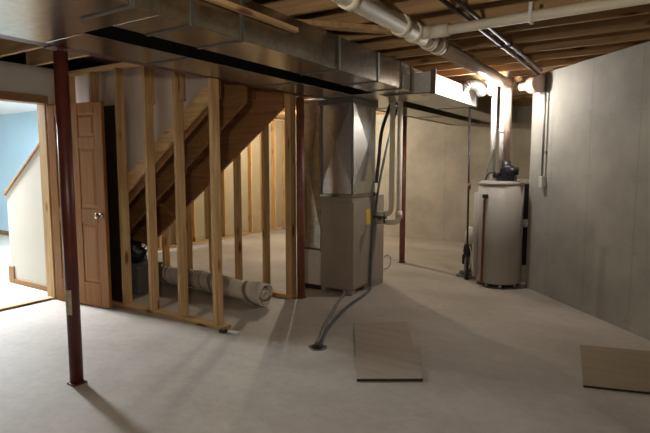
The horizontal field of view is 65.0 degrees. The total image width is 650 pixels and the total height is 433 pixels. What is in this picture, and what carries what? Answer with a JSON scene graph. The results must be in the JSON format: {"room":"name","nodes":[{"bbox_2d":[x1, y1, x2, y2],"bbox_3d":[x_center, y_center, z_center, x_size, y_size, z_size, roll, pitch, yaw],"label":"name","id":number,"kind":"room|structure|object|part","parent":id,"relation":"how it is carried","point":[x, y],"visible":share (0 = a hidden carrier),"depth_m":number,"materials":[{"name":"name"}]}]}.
{"room":"unfinished basement","nodes":[
{"label":"unfinished basement","id":0,"kind":"room"},
{"bbox_2d":[0,101,36,114],"bbox_3d":[-6.412,-1.620,6.137,6.630,0.030,6.800,4,7,33],"label":"ceiling","id":1,"kind":"structure","parent":0,"point":[5,107],"depth_m":8.74,"materials":[{"name":"white paint"}]},
{"bbox_2d":[0,111,38,230],"bbox_3d":[-5.250,-0.736,9.479,5.080,2.400,0.100,4,7,33],"label":"wall","id":2,"kind":"structure","parent":0,"point":[19,137],"depth_m":9.86,"materials":[{"name":"blue paint"}]},
{"bbox_2d":[0,230,8,235],"bbox_3d":[-5.283,0.407,9.544,5.080,0.088,0.020,4,7,33],"label":"baseboard","id":3,"kind":"structure","parent":2,"relation":"attached to","point":[2,232],"depth_m":10.29,"materials":[{"name":"brown wood"}]},
{"bbox_2d":[0,234,47,306],"bbox_3d":[-6.366,0.830,6.355,6.740,0.112,6.800,4,7,33],"label":"floor","id":4,"kind":"structure","parent":0,"point":[10,293],"depth_m":5.80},
{"bbox_2d":[7,148,46,285],"bbox_3d":[-3.314,-0.052,5.827,1.005,1.773,0.110,4,7,33],"label":"wall","id":5,"kind":"structure","parent":0,"point":[24,198],"depth_m":5.83,"materials":[{"name":"beige paint"}]},
{"bbox_2d":[8,265,14,283],"bbox_3d":[-3.747,0.694,6.104,0.120,0.208,0.020,4,7,33],"label":"trim","id":6,"kind":"structure","parent":5,"relation":"attached to","point":[11,269],"depth_m":6.09,"materials":[{"name":"brown wood"}]},
{"bbox_2d":[4,143,38,195],"bbox_3d":[-3.331,-0.598,5.782,1.045,0.755,0.140,4,7,33],"label":"trim","id":7,"kind":"structure","parent":5,"relation":"attached to","point":[37,145],"depth_m":5.78,"materials":[{"name":"brown wood"}]},
{"bbox_2d":[14,278,46,291],"bbox_3d":[-3.313,0.794,5.835,0.910,0.063,0.018,4,7,33],"label":"baseboard","id":8,"kind":"structure","parent":5,"relation":"attached to","point":[16,281],"depth_m":5.87,"materials":[{"name":"brown wood"}]},
{"bbox_2d":[0,61,54,104],"bbox_3d":[-4.807,-0.031,2.444,0.120,2.410,7.290,4,7,33],"label":"wall","id":9,"kind":"structure","parent":0,"point":[14,77],"depth_m":5.08,"materials":[{"name":"paint"}]},
{"bbox_2d":[0,91,47,103],"bbox_3d":[-3.321,-1.138,4.652,0.150,0.080,1.520,4,7,33],"label":"trim","id":10,"kind":"structure","parent":9,"relation":"attached to","point":[6,96],"depth_m":5.04,"materials":[{"name":"brown wood"}]},
{"bbox_2d":[0,296,53,309],"bbox_3d":[-3.304,0.922,4.831,0.080,0.010,1.450,4,7,33],"label":"trim","id":11,"kind":"structure","parent":9,"relation":"attached to","point":[49,297],"depth_m":5.21,"materials":[{"name":"brown wood"}]},
{"bbox_2d":[37,104,56,298],"bbox_3d":[-2.897,-0.146,5.407,0.148,2.045,0.125,4,7,33],"label":"trim","id":12,"kind":"structure","parent":9,"relation":"attached to","point":[41,108],"depth_m":5.34,"materials":[{"name":"brown wood"}]},
{"bbox_2d":[47,101,111,308],"bbox_3d":[-2.488,-0.109,5.091,0.813,2.010,0.098,3,6,27],"label":"door","id":13,"kind":"structure","parent":9,"relation":"in","point":[87,118],"depth_m":5.04,"materials":[{"name":"brown wood"}]},
{"bbox_3d":[-2.468,-0.176,5.110,0.556,1.636,0.033,3,6,27],"label":"raised panel","id":14,"kind":"part","parent":13,"relation":"part of","materials":[{"name":"brown wood"}]},
{"bbox_3d":[-2.193,-0.002,4.929,0.060,0.060,0.062,3,6,27],"label":"knob","id":15,"kind":"part","parent":13,"relation":"part of","materials":[{"name":"silver metal"}]},
{"bbox_2d":[0,52,120,70],"bbox_3d":[0.567,-1.513,2.589,12.200,0.030,13.600,4,7,33],"label":"ceiling","id":16,"kind":"structure","parent":0,"point":[89,61],"depth_m":6.09,"materials":[{"name":"black"}]},
{"bbox_2d":[0,38,43,56],"bbox_3d":[1.097,-1.324,2.062,10.320,0.240,0.038,4,7,33],"label":"joist","id":17,"kind":"object","parent":16,"relation":"attached to","point":[7,47],"visible":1,"depth_m":4.52,"materials":[{"name":"brown wood"}]},
{"bbox_2d":[331,0,511,88],"bbox_3d":[0.459,-1.235,3.224,0.182,0.138,5.900,4,7,33],"label":"drain pipe","id":18,"kind":"object","parent":17,"relation":"hanging from","point":[400,25],"visible":0.94,"depth_m":3.45,"materials":[{"name":"white plastic"}]},
{"bbox_2d":[430,0,649,37],"bbox_3d":[2.086,-1.192,2.607,3.231,0.125,0.087,4,7,33],"label":"pipe","id":19,"kind":"object","parent":18,"relation":"attached to","point":[445,29],"visible":1,"depth_m":3.11,"materials":[{"name":"white plastic"}]},
{"bbox_2d":[26,0,338,65],"bbox_3d":[1.317,-1.358,2.402,10.320,0.240,0.038,4,7,33],"label":"joist","id":20,"kind":"object","parent":16,"relation":"attached to","point":[42,56],"visible":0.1,"depth_m":3.42,"materials":[{"name":"brown wood"}]},
{"bbox_2d":[298,19,393,34],"bbox_3d":[0.081,-1.337,3.584,0.949,0.036,0.090,-2,6,-16],"label":"brace","id":21,"kind":"object","parent":20,"relation":"attached to","point":[324,25],"visible":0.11,"depth_m":3.58,"materials":[{"name":"brown wood"}]},
{"bbox_2d":[439,0,540,74],"bbox_3d":[0.915,-1.305,3.340,0.040,0.040,5.200,4,7,33],"label":"gas pipe","id":22,"kind":"object","parent":20,"relation":"hanging from","point":[448,4],"visible":0.87,"depth_m":3.84,"materials":[{"name":"black metal"}]},
{"bbox_2d":[453,0,542,71],"bbox_3d":[0.893,-1.289,3.177,0.040,0.040,4.900,4,7,33],"label":"gas pipe","id":23,"kind":"object","parent":20,"relation":"hanging from","point":[462,4],"visible":1,"depth_m":3.81,"materials":[{"name":"black metal"}]},
{"bbox_2d":[292,0,497,23],"bbox_3d":[2.483,-1.331,2.136,8.070,0.240,0.038,4,7,33],"label":"joist","id":24,"kind":"object","parent":16,"relation":"attached to","point":[407,7],"visible":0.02,"depth_m":3.41,"materials":[{"name":"brown wood"}]},
{"bbox_2d":[284,87,518,108],"bbox_3d":[0.636,-1.936,8.123,6.090,0.240,0.038,4,7,33],"label":"joist","id":25,"kind":"object","parent":16,"relation":"attached to","point":[515,89],"visible":0.02,"depth_m":6.90,"materials":[{"name":"brown wood"}]},
{"bbox_2d":[284,82,522,104],"bbox_3d":[0.416,-1.902,7.783,6.090,0.240,0.038,4,7,33],"label":"joist","id":26,"kind":"object","parent":16,"relation":"attached to","point":[515,84],"visible":0.02,"depth_m":6.68,"materials":[{"name":"wood"}]},
{"bbox_2d":[276,98,532,116],"bbox_3d":[1.295,-2.039,9.142,6.090,0.240,0.038,4,7,33],"label":"joist","id":27,"kind":"object","parent":16,"relation":"attached to","point":[522,99],"visible":0.02,"depth_m":8.01,"materials":[{"name":"brown wood"}]},
{"bbox_2d":[281,91,528,111],"bbox_3d":[0.856,-1.970,8.462,6.090,0.240,0.038,4,7,33],"label":"joist","id":28,"kind":"object","parent":16,"relation":"attached to","point":[516,92],"visible":0.02,"depth_m":7.26,"materials":[{"name":"wood"}]},
{"bbox_2d":[277,101,532,118],"bbox_3d":[1.515,-2.073,9.481,6.090,0.240,0.038,4,7,33],"label":"joist","id":29,"kind":"object","parent":16,"relation":"attached to","point":[525,102],"visible":0.02,"depth_m":8.40,"materials":[{"name":"brown wood"}]},
{"bbox_2d":[278,94,532,114],"bbox_3d":[1.076,-2.005,8.802,6.090,0.240,0.038,4,7,33],"label":"joist","id":30,"kind":"object","parent":16,"relation":"attached to","point":[529,95],"visible":0.02,"depth_m":7.63,"materials":[{"name":"brown wood"}]},
{"bbox_2d":[284,75,535,101],"bbox_3d":[0.197,-1.867,7.443,6.090,0.240,0.038,4,7,33],"label":"joist","id":31,"kind":"object","parent":16,"relation":"attached to","point":[518,78],"visible":0.02,"depth_m":6.09,"materials":[{"name":"brown wood"}]},
{"bbox_2d":[284,65,568,96],"bbox_3d":[0.481,-1.800,6.780,7.290,0.240,0.038,4,7,33],"label":"joist","id":32,"kind":"object","parent":16,"relation":"attached to","point":[526,72],"visible":0.02,"depth_m":5.71,"materials":[{"name":"wood"}]},
{"bbox_2d":[325,0,590,40],"bbox_3d":[2.703,-1.366,2.475,8.070,0.240,0.038,4,7,33],"label":"joist","id":33,"kind":"object","parent":16,"relation":"attached to","point":[500,7],"visible":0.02,"depth_m":3.52,"materials":[{"name":"brown wood"}]},
{"bbox_2d":[352,4,649,50],"bbox_3d":[2.922,-1.400,2.815,8.070,0.240,0.038,4,7,33],"label":"joist","id":34,"kind":"object","parent":16,"relation":"attached to","point":[392,41],"visible":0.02,"depth_m":3.72,"materials":[{"name":"brown wood"}]},
{"bbox_2d":[376,14,649,58],"bbox_3d":[1.536,-1.538,4.183,11.890,0.240,0.038,4,7,33],"label":"joist","id":35,"kind":"object","parent":16,"relation":"attached to","point":[637,21],"visible":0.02,"depth_m":4.04,"materials":[{"name":"brown wood"}]},
{"bbox_2d":[436,53,608,76],"bbox_3d":[0.262,-1.766,6.441,7.290,0.240,0.038,4,7,33],"label":"joist","id":36,"kind":"object","parent":16,"relation":"attached to","point":[570,60],"visible":0.02,"depth_m":5.27,"materials":[{"name":"brown wood"}]},
{"bbox_2d":[485,79,493,94],"bbox_3d":[1.797,-1.438,5.529,0.124,0.227,0.124,4,7,33],"label":"ceiling lamp","id":37,"kind":"object","parent":36,"relation":"attached to","point":[490,90],"visible":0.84,"depth_m":5.51,"materials":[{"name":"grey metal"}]},
{"bbox_3d":[1.797,-1.374,5.536,0.068,0.097,0.067,4,7,33],"label":"bulb","id":38,"kind":"part","parent":37,"relation":"part of","materials":[{"name":"beige glass"}]},
{"bbox_2d":[396,28,649,65],"bbox_3d":[-0.178,-1.698,5.762,7.290,0.240,0.038,4,7,33],"label":"joist","id":39,"kind":"object","parent":16,"relation":"attached to","point":[644,33],"visible":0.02,"depth_m":4.39,"materials":[{"name":"brown wood"}]},
{"bbox_2d":[411,39,649,71],"bbox_3d":[0.042,-1.732,6.101,7.290,0.240,0.038,4,7,33],"label":"joist","id":40,"kind":"object","parent":16,"relation":"attached to","point":[604,48],"visible":0.02,"depth_m":4.78,"materials":[{"name":"brown wood"}]},
{"bbox_2d":[75,66,207,172],"bbox_3d":[-1.825,-0.629,4.988,2.070,1.690,0.012,4,7,33],"label":"wall","id":41,"kind":"structure","parent":0,"point":[162,108],"depth_m":4.93,"materials":[{"name":"paint"}]},
{"bbox_2d":[161,121,282,246],"bbox_3d":[-1.997,-0.776,9.820,0.020,2.410,4.000,4,7,33],"label":"wall partition","id":42,"kind":"structure","parent":0,"point":[200,201],"depth_m":10.52,"materials":[{"name":"beige paint"}]},
{"bbox_2d":[0,33,479,124],"bbox_3d":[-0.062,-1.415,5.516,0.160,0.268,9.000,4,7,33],"label":"steel beam","id":43,"kind":"structure","parent":0,"point":[43,44],"depth_m":3.75,"materials":[{"name":"black metal"}]},
{"bbox_2d":[0,0,516,123],"bbox_3d":[0.540,-1.336,5.164,1.200,0.260,8.550,4,7,33],"label":"duct","id":44,"kind":"object","parent":43,"relation":"attached to","point":[312,51],"depth_m":3.05,"materials":[{"name":"metal"}]},
{"bbox_2d":[85,26,371,94],"bbox_3d":[-0.398,-1.106,3.863,0.246,0.016,2.896,4,7,33],"label":"support beam","id":45,"kind":"structure","parent":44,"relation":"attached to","point":[112,32],"depth_m":3.33,"materials":[{"name":"black metal"}]},
{"bbox_3d":[-0.466,-1.143,2.816,0.040,0.028,1.040,4,7,33],"label":"furring strip","id":46,"kind":"part","parent":44,"relation":"part of","materials":[{"name":"brown wood"}]},
{"bbox_2d":[374,103,389,182],"bbox_3d":[0.656,-0.832,5.750,0.053,0.906,0.292,5,8,43],"label":"hose","id":47,"kind":"object","parent":44,"relation":"hanging from","point":[388,108],"visible":0.94,"depth_m":5.70,"materials":[{"name":"black rubber"}]},
{"bbox_2d":[461,78,486,96],"bbox_3d":[1.675,-1.447,5.728,0.343,0.197,0.151,-2,6,-19],"label":"flexible duct","id":48,"kind":"object","parent":44,"relation":"attached to","point":[479,87],"visible":0.97,"depth_m":5.67,"materials":[{"name":"silver metal"}]},
{"bbox_2d":[0,228,649,432],"bbox_3d":[0.539,1.193,2.820,12.200,0.100,13.500,4,7,33],"label":"floor","id":49,"kind":"structure","parent":0,"point":[506,359],"depth_m":3.67,"materials":[{"name":"concrete"}]},
{"bbox_2d":[44,45,86,386],"bbox_3d":[-1.632,0.025,3.234,0.125,2.140,0.120,4,7,33],"label":"support post","id":50,"kind":"object","parent":49,"relation":"on","point":[60,56],"visible":0.91,"depth_m":3.19,"materials":[{"name":"red metal"}]},
{"bbox_3d":[-1.632,-1.033,3.127,0.125,0.012,0.120,4,7,33],"label":"cap plate","id":51,"kind":"part","parent":50,"relation":"part of","materials":[{"name":"red paint"}]},
{"bbox_3d":[-1.621,1.085,3.334,0.090,0.012,0.090,4,7,33],"label":"plate","id":52,"kind":"part","parent":50,"relation":"part of","materials":[{"name":"red paint"}]},
{"bbox_2d":[131,260,162,294],"bbox_3d":[-2.102,0.680,5.756,0.430,0.330,0.350,4,7,33],"label":"storage bin","id":53,"kind":"object","parent":49,"relation":"on","point":[139,270],"visible":0.47,"depth_m":5.59,"materials":[{"name":"grey plastic"}]},
{"bbox_2d":[130,239,147,262],"bbox_3d":[-2.162,0.384,5.767,0.356,0.256,0.291,4,7,33],"label":"trash bag","id":54,"kind":"object","parent":53,"relation":"on","point":[139,250],"visible":0.56,"depth_m":5.66,"materials":[{"name":"black plastic"}]},
{"bbox_3d":[-2.102,0.531,5.741,0.430,0.030,0.350,4,7,33],"label":"lid","id":55,"kind":"part","parent":53,"relation":"part of","materials":[{"name":"grey plastic"}]},
{"bbox_2d":[69,62,230,329],"bbox_3d":[-1.785,-0.266,4.911,2.260,2.383,0.130,4,7,33],"label":"wall","id":56,"kind":"structure","parent":49,"relation":"on","point":[208,96],"depth_m":4.68,"materials":[{"name":"brown wood"}]},
{"bbox_3d":[-1.867,-1.436,4.822,2.090,0.038,0.090,4,7,33],"label":"plate","id":57,"kind":"part","parent":56,"relation":"part of","materials":[{"name":"brown wood"}]},
{"bbox_2d":[104,105,122,301],"bbox_3d":[-2.159,-0.117,5.136,0.355,1.960,0.025,4,7,33],"label":"board","id":58,"kind":"object","parent":56,"relation":"on","point":[109,111],"visible":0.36,"depth_m":5.09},
{"bbox_3d":[-1.795,0.902,5.012,2.260,0.038,0.090,4,7,33],"label":"plate","id":59,"kind":"part","parent":56,"relation":"part of","materials":[{"name":"brown wood"}]},
{"bbox_2d":[128,81,283,244],"bbox_3d":[-2.015,-0.392,5.726,3.210,2.470,0.941,4,7,33],"label":"staircase","id":60,"kind":"structure","parent":49,"relation":"on","point":[245,112],"depth_m":5.39,"materials":[{"name":"brown wood"}]},
{"bbox_2d":[159,265,272,306],"bbox_3d":[-1.301,0.739,5.651,1.776,0.232,0.312,4,7,35],"label":"rolled rug","id":61,"kind":"object","parent":49,"relation":"on","point":[258,293],"visible":0.77,"depth_m":5.31,"materials":[{"name":"fabric"}]},
{"bbox_2d":[147,119,285,251],"bbox_3d":[-1.950,-0.771,9.790,0.088,2.408,3.960,4,7,33],"label":"framing","id":62,"kind":"object","parent":49,"relation":"on","point":[273,123],"visible":0.3,"depth_m":10.48,"materials":[{"name":"brown wood"}]},
{"bbox_3d":[-1.950,0.407,9.909,0.088,0.038,3.960,4,7,33],"label":"plate","id":63,"kind":"part","parent":62,"relation":"part of","materials":[{"name":"brown wood"}]},
{"bbox_2d":[219,328,226,333],"bbox_3d":[-0.868,0.974,4.342,0.060,0.030,0.040,4,7,33],"label":"metal bracket","id":64,"kind":"object","parent":49,"relation":"on","point":[222,330],"visible":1,"depth_m":4.33,"materials":[{"name":"black metal"}]},
{"bbox_2d":[162,94,296,298],"bbox_3d":[-1.244,-0.382,5.930,2.180,2.408,0.090,4,7,33],"label":"wall","id":65,"kind":"structure","parent":49,"relation":"on","point":[290,108],"depth_m":5.53,"materials":[{"name":"brown wood"}]},
{"bbox_3d":[-1.244,0.797,6.049,2.180,0.038,0.090,4,7,33],"label":"plate","id":66,"kind":"part","parent":65,"relation":"part of","materials":[{"name":"brown wood"}]},
{"bbox_2d":[228,330,239,334],"bbox_3d":[-0.775,0.982,4.324,0.095,0.018,0.050,4,7,33],"label":"scrap","id":67,"kind":"object","parent":49,"relation":"on","point":[234,332],"visible":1,"depth_m":4.31,"materials":[{"name":"white paper"}]},
{"bbox_2d":[292,94,306,298],"bbox_3d":[-0.268,-0.191,5.378,0.125,2.140,0.120,4,7,33],"label":"support post","id":68,"kind":"object","parent":49,"relation":"on","point":[299,100],"visible":0.97,"depth_m":5.33,"materials":[{"name":"red metal"}]},
{"bbox_3d":[-0.268,-1.250,5.271,0.125,0.012,0.120,4,7,33],"label":"cap plate","id":69,"kind":"part","parent":68,"relation":"part of","materials":[{"name":"red paint"}]},
{"bbox_2d":[304,102,320,289],"bbox_3d":[-0.072,-0.234,5.927,0.290,2.115,0.422,4,7,33],"label":"duct","id":70,"kind":"object","parent":49,"relation":"on","point":[312,153],"visible":0.5,"depth_m":5.74,"materials":[{"name":"metal"}]},
{"bbox_3d":[-0.178,-0.509,5.733,0.260,1.240,0.030,4,7,33],"label":"drop panel","id":71,"kind":"part","parent":70,"relation":"part of","materials":[{"name":"metal"}]},
{"bbox_2d":[308,344,326,350],"bbox_3d":[-0.056,1.021,3.989,0.150,0.006,0.150,4,7,33],"label":"floor drain","id":72,"kind":"object","parent":49,"relation":"on","point":[313,347],"visible":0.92,"depth_m":3.98,"materials":[{"name":"grey metal"}]},
{"bbox_2d":[314,288,345,344],"bbox_3d":[0.065,0.900,4.804,0.054,0.084,1.583,1,6,10],"label":"tube","id":73,"kind":"object","parent":49,"relation":"on","point":[344,291],"visible":0.98,"depth_m":4.67,"materials":[{"name":"grey plastic"}]},
{"bbox_2d":[318,98,383,295],"bbox_3d":[0.332,-0.229,5.862,0.458,2.118,0.794,4,7,33],"label":"furnace","id":74,"kind":"object","parent":49,"relation":"on","point":[347,125],"visible":0.9,"depth_m":5.57,"materials":[{"name":"grey metal"}]},
{"bbox_3d":[0.122,0.314,5.601,0.382,0.950,0.010,4,7,33],"label":"panel","id":75,"kind":"part","parent":74,"relation":"part of","materials":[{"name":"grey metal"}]},
{"bbox_3d":[0.118,-0.777,5.491,0.376,0.913,0.035,4,7,33],"label":"plenum panel","id":76,"kind":"part","parent":74,"relation":"part of","materials":[{"name":"metal"}]},
{"bbox_3d":[0.450,0.300,5.737,0.010,0.950,0.564,4,7,33],"label":"panel","id":77,"kind":"part","parent":74,"relation":"part of","materials":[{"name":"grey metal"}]},
{"bbox_3d":[0.457,-0.789,5.613,0.040,0.913,0.500,4,7,33],"label":"plenum panel","id":78,"kind":"part","parent":74,"relation":"part of","materials":[{"name":"metal"}]},
{"bbox_2d":[373,212,386,222],"bbox_3d":[0.600,0.011,5.663,0.160,0.120,0.063,4,7,33],"label":"gas valve","id":79,"kind":"object","parent":74,"relation":"attached to","point":[383,217],"visible":1,"depth_m":5.62,"materials":[{"name":"black metal"}]},
{"bbox_2d":[376,102,402,224],"bbox_3d":[0.737,-0.590,5.792,0.312,1.381,0.089,4,7,33],"label":"vent pipe","id":80,"kind":"object","parent":74,"relation":"attached to","point":[398,213],"visible":0.97,"depth_m":5.73,"materials":[{"name":"white plastic"}]},
{"bbox_2d":[319,107,397,346],"bbox_3d":[0.344,-0.144,5.084,0.182,2.108,2.545,2,6,21],"label":"hose","id":81,"kind":"object","parent":49,"relation":"on","point":[336,317],"visible":0.95,"depth_m":5.82,"materials":[{"name":"black rubber"}]},
{"bbox_2d":[354,322,422,380],"bbox_3d":[0.487,1.017,3.975,0.507,0.016,1.258,0,6,2],"label":"plywood sheet","id":82,"kind":"object","parent":49,"relation":"on","point":[385,351],"visible":1,"depth_m":3.81,"materials":[{"name":"brown wood"}]},
{"bbox_2d":[398,115,406,262],"bbox_3d":[1.112,-0.390,7.346,0.125,2.140,0.120,4,7,33],"label":"support post","id":83,"kind":"object","parent":49,"relation":"on","point":[402,222],"visible":0.66,"depth_m":7.32,"materials":[{"name":"red metal"}]},
{"bbox_2d":[456,226,474,277],"bbox_3d":[1.806,0.447,6.503,0.220,0.644,0.160,4,7,33],"label":"vacuum","id":84,"kind":"object","parent":49,"relation":"on","point":[461,273],"visible":0.81,"depth_m":6.47,"materials":[{"name":"grey plastic"}]},
{"bbox_2d":[464,256,471,271],"bbox_3d":[1.827,0.603,6.529,0.105,0.214,0.100,4,7,33],"label":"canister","id":85,"kind":"object","parent":84,"relation":"on","point":[469,257],"depth_m":6.49,"materials":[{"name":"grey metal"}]},
{"bbox_2d":[464,107,470,279],"bbox_3d":[1.768,-0.269,6.264,0.062,2.116,0.058,4,7,33],"label":"pipe","id":86,"kind":"object","parent":49,"relation":"on","point":[466,277],"visible":1,"depth_m":6.26,"materials":[{"name":"black metal"}]},
{"bbox_3d":[1.769,0.704,6.361,0.040,0.120,0.040,4,7,33],"label":"drip leg","id":87,"kind":"part","parent":86,"relation":"part of","materials":[{"name":"black metal"}]},
{"bbox_2d":[472,161,524,288],"bbox_3d":[2.050,0.086,6.003,0.527,1.463,0.549,4,7,33],"label":"water heater","id":88,"kind":"object","parent":49,"relation":"on","point":[498,203],"visible":1,"depth_m":5.82,"materials":[{"name":"metal"}]},
{"bbox_2d":[485,148,494,177],"bbox_3d":[1.916,-0.613,5.945,0.113,0.380,0.043,5,7,39],"label":"pipe","id":89,"kind":"object","parent":88,"relation":"on","point":[493,148],"visible":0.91,"depth_m":5.92,"materials":[{"name":"grey metal"}]},
{"bbox_2d":[489,83,497,179],"bbox_3d":[1.963,-1.058,5.938,0.061,1.267,0.062,4,7,33],"label":"riser pipe","id":90,"kind":"object","parent":88,"relation":"on","point":[495,86],"visible":0.66,"depth_m":5.92,"materials":[{"name":"white plastic"}]},
{"bbox_2d":[498,87,505,172],"bbox_3d":[2.066,-1.059,5.944,0.072,1.267,0.073,4,7,33],"label":"riser pipe","id":91,"kind":"object","parent":88,"relation":"on","point":[502,95],"visible":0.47,"depth_m":5.92,"materials":[{"name":"white plastic"}]},
{"bbox_2d":[502,161,510,166],"bbox_3d":[2.087,-0.554,5.873,0.098,0.163,0.100,4,7,33],"label":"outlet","id":92,"kind":"object","parent":88,"relation":"attached to","point":[504,163],"depth_m":5.82,"materials":[{"name":"silver metal"}]},
{"bbox_2d":[503,71,512,160],"bbox_3d":[2.087,-1.157,5.812,0.075,1.045,0.076,4,7,33],"label":"riser pipe","id":93,"kind":"object","parent":88,"relation":"on","point":[508,92],"visible":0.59,"depth_m":5.79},
{"bbox_3d":[2.128,-0.513,5.773,0.125,0.088,0.090,3,7,28],"label":"blower motor","id":94,"kind":"part","parent":88,"relation":"part of","materials":[{"name":"black metal"}]},
{"bbox_2d":[517,179,528,280],"bbox_3d":[2.428,0.164,6.286,0.230,1.250,0.272,4,7,33],"label":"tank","id":95,"kind":"object","parent":49,"relation":"on","point":[526,181],"visible":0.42,"depth_m":6.20,"materials":[{"name":"black metal"}]},
{"bbox_3d":[2.439,-0.429,6.244,0.190,0.060,0.190,4,7,33],"label":"lid","id":96,"kind":"part","parent":95,"relation":"part of","materials":[{"name":"white plastic"}]},
{"bbox_3d":[2.439,0.093,6.296,0.210,0.990,0.210,4,7,33],"label":"tank","id":97,"kind":"part","parent":95,"relation":"part of","materials":[{"name":"black metal"}]},
{"bbox_3d":[2.426,0.081,6.167,0.084,0.100,0.084,4,7,33],"label":"knob","id":98,"kind":"part","parent":95,"relation":"part of","materials":[{"name":"white plastic"}]},
{"bbox_2d":[580,345,649,393],"bbox_3d":[2.431,1.070,3.471,1.374,0.012,0.815,2,6,16],"label":"sheet","id":99,"kind":"object","parent":49,"relation":"on","point":[607,368],"visible":1,"depth_m":3.53,"materials":[{"name":"brown wood"}]},
{"bbox_2d":[296,106,531,241],"bbox_3d":[1.671,-0.789,9.956,6.200,2.410,0.200,4,7,33],"label":"wall","id":100,"kind":"structure","parent":0,"point":[436,153],"depth_m":9.52,"materials":[{"name":"concrete"}]},
{"bbox_2d":[281,104,531,119],"bbox_3d":[1.676,-2.108,9.831,6.200,0.240,0.180,4,7,33],"label":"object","id":101,"kind":"structure","parent":100,"relation":"on","point":[524,104],"depth_m":8.71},
{"bbox_2d":[525,41,649,340],"bbox_3d":[2.645,-0.282,4.936,0.306,2.410,1.903,-1,6,-9],"label":"wall","id":102,"kind":"structure","parent":0,"point":[588,230],"depth_m":4.75,"materials":[{"name":"concrete"}]},
{"bbox_2d":[518,75,547,93],"bbox_3d":[2.263,-1.433,5.576,0.191,0.179,0.295,-1,6,-14],"label":"pipe","id":103,"kind":"object","parent":102,"relation":"attached to","point":[535,84],"visible":1,"depth_m":5.45,"materials":[{"name":"white plastic"}]},
{"bbox_2d":[538,72,549,186],"bbox_3d":[2.363,-0.926,5.489,0.054,1.220,0.066,-1,6,-9],"label":"conduit","id":104,"kind":"object","parent":102,"relation":"attached to","point":[542,179],"visible":1,"depth_m":5.49,"materials":[{"name":"grey metal"}]}
]}

